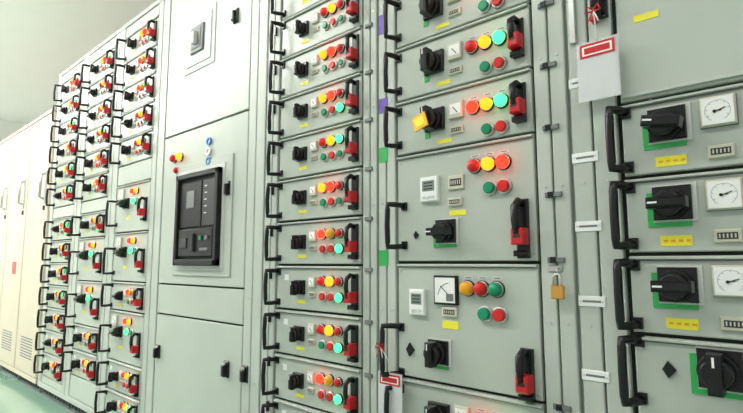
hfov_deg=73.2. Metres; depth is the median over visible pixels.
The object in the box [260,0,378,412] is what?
tall cabinet
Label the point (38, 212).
tall cabinet
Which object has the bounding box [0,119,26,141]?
wall
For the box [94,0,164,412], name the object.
tall cabinet
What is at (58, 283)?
tall cabinet
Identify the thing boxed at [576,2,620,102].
tag
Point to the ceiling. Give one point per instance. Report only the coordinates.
(40, 40)
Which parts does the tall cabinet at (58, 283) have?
drawer, drawer, drawer, drawer, drawer, drawer, drawer, drawer, drawer, drawer, drawer, drawer, drawer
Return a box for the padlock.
[551,273,564,298]
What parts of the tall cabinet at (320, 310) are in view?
drawer, drawer, drawer, drawer, drawer, drawer, drawer, drawer, drawer, drawer, drawer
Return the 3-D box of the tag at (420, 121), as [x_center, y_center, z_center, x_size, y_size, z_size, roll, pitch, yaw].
[0.120,-0.205,1.204,0.049,0.052,0.018,-6,-9,42]
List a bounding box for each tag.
[375,342,401,412]
[411,111,428,131]
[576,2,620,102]
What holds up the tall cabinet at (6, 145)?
on the floor
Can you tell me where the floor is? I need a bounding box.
[0,370,73,412]
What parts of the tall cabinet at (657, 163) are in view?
drawer, drawer, drawer, drawer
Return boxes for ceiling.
[0,0,156,123]
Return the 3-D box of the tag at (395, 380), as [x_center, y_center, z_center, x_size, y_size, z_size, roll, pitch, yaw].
[0.037,0.425,1.215,0.076,0.183,0.027,-6,-9,42]
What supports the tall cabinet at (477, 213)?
on the floor
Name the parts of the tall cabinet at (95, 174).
drawer, drawer, drawer, drawer, drawer, drawer, drawer, drawer, drawer, drawer, drawer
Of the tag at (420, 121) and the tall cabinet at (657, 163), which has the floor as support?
the tall cabinet at (657, 163)
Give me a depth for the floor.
2.99 m
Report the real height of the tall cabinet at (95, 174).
2.065 m
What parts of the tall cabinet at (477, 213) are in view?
drawer, drawer, drawer, drawer, drawer, drawer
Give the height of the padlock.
0.050 m
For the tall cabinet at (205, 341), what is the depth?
1.90 m
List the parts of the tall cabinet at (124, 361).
drawer, drawer, drawer, drawer, drawer, drawer, drawer, drawer, drawer, drawer, drawer, blank panel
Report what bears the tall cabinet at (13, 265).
on the floor
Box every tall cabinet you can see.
[0,121,33,379]
[0,133,15,369]
[14,107,56,392]
[33,54,86,409]
[61,28,120,412]
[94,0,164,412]
[145,0,269,412]
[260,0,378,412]
[379,0,584,412]
[566,0,742,412]

